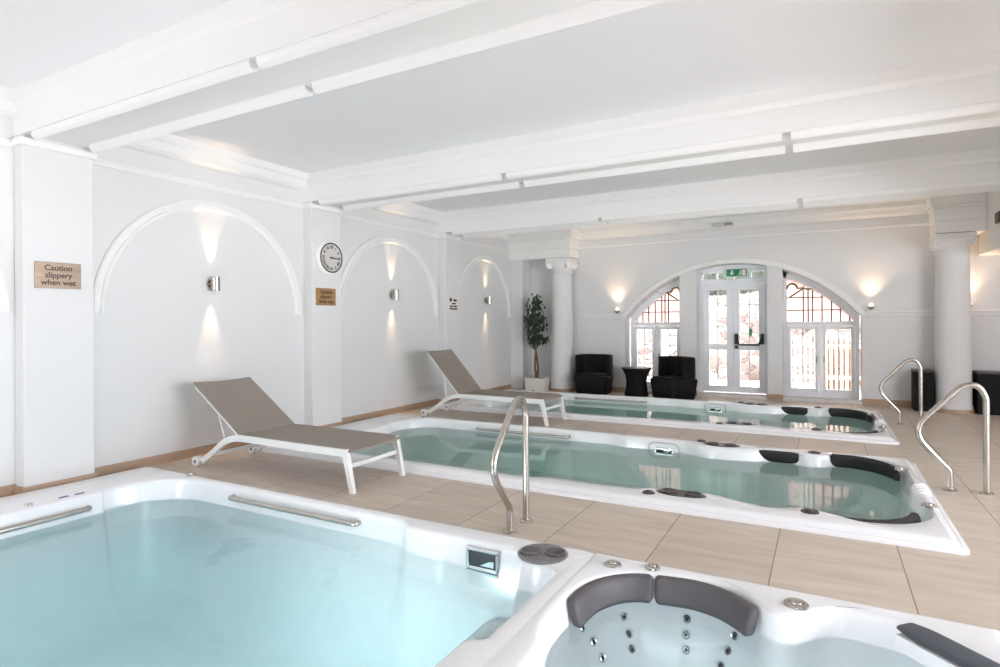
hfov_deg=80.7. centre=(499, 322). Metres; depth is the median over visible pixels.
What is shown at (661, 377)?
seat cushion
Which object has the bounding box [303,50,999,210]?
ceiling beam
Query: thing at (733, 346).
door
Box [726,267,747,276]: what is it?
exit sign
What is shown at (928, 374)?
tub chair
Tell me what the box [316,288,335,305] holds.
sign plaque
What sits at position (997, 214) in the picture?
wall box
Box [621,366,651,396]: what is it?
side table
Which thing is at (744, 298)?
window glass
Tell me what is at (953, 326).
column
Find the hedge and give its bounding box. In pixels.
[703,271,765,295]
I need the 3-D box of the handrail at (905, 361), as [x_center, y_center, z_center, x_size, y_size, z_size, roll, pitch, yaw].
[5.008,0.850,7.343,0.491,0.827,0.090,0,0,22]
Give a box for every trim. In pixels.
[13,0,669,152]
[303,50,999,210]
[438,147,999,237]
[508,228,580,261]
[648,389,861,404]
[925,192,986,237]
[979,191,999,255]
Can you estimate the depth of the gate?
11.26 m
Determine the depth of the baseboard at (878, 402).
9.02 m
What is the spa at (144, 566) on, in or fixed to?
on the floor
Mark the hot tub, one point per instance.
(610, 611)
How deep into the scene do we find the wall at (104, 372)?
5.82 m
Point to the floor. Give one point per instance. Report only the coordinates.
(965, 589)
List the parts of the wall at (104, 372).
arch moulding, cornice, pillar moulding, arch moulding, cornice, pillar moulding, arch moulding, cornice, pillar moulding, arch moulding, cornice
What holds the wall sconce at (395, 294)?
attached to the wall at (104, 372)
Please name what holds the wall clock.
attached to the wall at (104, 372)
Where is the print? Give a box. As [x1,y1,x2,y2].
[450,298,456,309]
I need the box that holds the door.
[700,265,767,394]
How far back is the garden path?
12.47 m
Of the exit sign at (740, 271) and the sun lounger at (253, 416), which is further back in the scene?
the exit sign at (740, 271)
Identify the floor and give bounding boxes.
[149,388,999,630]
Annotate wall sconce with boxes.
[206,276,219,290]
[389,290,398,299]
[484,297,491,303]
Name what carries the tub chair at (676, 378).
on the floor
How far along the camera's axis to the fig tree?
11.12 m
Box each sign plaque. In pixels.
[34,261,80,289]
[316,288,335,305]
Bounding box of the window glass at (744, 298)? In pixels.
[630,291,860,383]
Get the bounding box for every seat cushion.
[576,372,606,375]
[652,375,681,380]
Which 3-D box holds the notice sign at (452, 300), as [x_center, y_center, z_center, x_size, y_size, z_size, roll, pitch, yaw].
[-0.759,-0.319,9.553,0.007,0.230,0.290,0,0,29]
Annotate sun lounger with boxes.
[192,377,404,493]
[421,349,566,425]
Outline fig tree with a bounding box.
[523,293,549,390]
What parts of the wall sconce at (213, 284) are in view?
wall plate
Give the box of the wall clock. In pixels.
[315,241,342,274]
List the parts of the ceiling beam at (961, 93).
soffit moulding, soffit moulding, soffit moulding, soffit moulding, soffit moulding, soffit moulding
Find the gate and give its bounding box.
[827,341,860,390]
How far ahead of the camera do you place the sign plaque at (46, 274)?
4.62 m
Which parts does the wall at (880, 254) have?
dado rail, arch moulding, cornice, dado rail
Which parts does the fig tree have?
pot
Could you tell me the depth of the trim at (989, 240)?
7.80 m
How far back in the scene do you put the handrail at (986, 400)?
4.42 m
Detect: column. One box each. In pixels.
[545,257,577,391]
[929,232,977,413]
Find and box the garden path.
[647,376,860,398]
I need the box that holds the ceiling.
[0,0,999,228]
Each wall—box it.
[0,85,531,486]
[531,199,999,400]
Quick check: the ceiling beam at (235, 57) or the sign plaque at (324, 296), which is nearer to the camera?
the ceiling beam at (235, 57)
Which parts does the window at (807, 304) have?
glass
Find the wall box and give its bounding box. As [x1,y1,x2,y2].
[995,211,999,223]
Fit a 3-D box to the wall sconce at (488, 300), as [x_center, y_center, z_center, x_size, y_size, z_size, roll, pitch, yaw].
[-0.213,-0.407,10.713,0.125,0.140,0.090,0,0,29]
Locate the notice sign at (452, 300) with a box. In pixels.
[448,296,457,309]
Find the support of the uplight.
attached to the wall at (880, 254)
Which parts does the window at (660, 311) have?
glass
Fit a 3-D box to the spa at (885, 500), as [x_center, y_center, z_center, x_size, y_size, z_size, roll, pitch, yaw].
[0.544,1.774,5.689,5.958,1.129,2.360,0,0,29]
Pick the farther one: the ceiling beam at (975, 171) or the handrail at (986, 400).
the ceiling beam at (975, 171)
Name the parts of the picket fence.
fence rail, fence rail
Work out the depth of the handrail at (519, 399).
3.65 m
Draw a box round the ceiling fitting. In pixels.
[712,222,732,226]
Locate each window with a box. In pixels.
[631,279,679,388]
[783,270,859,398]
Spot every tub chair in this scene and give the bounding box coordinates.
[573,354,613,394]
[650,356,697,399]
[911,368,933,411]
[972,370,999,415]
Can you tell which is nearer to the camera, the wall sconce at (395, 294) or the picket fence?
the wall sconce at (395, 294)
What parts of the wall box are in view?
panel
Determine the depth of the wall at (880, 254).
9.52 m
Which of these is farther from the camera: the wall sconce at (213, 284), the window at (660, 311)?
the window at (660, 311)
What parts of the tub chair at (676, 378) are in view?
backrest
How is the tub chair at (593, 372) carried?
on the floor
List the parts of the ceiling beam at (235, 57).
soffit moulding, soffit moulding, soffit moulding, soffit moulding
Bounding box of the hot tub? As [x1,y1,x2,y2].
[483,553,999,666]
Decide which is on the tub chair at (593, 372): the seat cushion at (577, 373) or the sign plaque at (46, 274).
the seat cushion at (577, 373)
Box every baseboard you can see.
[0,384,510,497]
[549,383,910,406]
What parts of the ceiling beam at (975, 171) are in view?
soffit moulding, soffit moulding, soffit moulding, soffit moulding, soffit moulding, soffit moulding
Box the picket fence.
[791,335,860,389]
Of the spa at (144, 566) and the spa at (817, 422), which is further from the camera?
the spa at (817, 422)
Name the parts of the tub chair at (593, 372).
backrest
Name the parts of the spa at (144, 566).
bench seat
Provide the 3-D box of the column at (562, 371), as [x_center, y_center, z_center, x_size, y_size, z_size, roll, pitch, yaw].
[1.179,0.035,11.209,0.488,2.500,0.488,0,0,29]
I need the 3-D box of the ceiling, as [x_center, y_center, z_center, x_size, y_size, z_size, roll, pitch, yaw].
[1.548,-1.877,3.366,10.720,0.200,14.600,0,0,29]
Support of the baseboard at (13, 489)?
attached to the wall at (104, 372)
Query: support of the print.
attached to the notice sign at (452, 300)
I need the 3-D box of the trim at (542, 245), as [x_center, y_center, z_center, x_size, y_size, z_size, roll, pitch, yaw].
[0.853,-1.498,11.390,1.350,0.550,0.520,0,0,29]
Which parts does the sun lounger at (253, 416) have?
frame, rail, rail, leg, leg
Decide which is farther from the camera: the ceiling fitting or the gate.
the gate
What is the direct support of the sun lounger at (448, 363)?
on the floor
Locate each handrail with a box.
[490,396,532,533]
[879,358,925,425]
[915,382,994,495]
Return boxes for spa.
[0,467,999,666]
[260,414,969,554]
[433,389,899,444]
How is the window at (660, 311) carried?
in the wall at (880, 254)
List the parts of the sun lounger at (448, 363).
frame, rail, rail, leg, leg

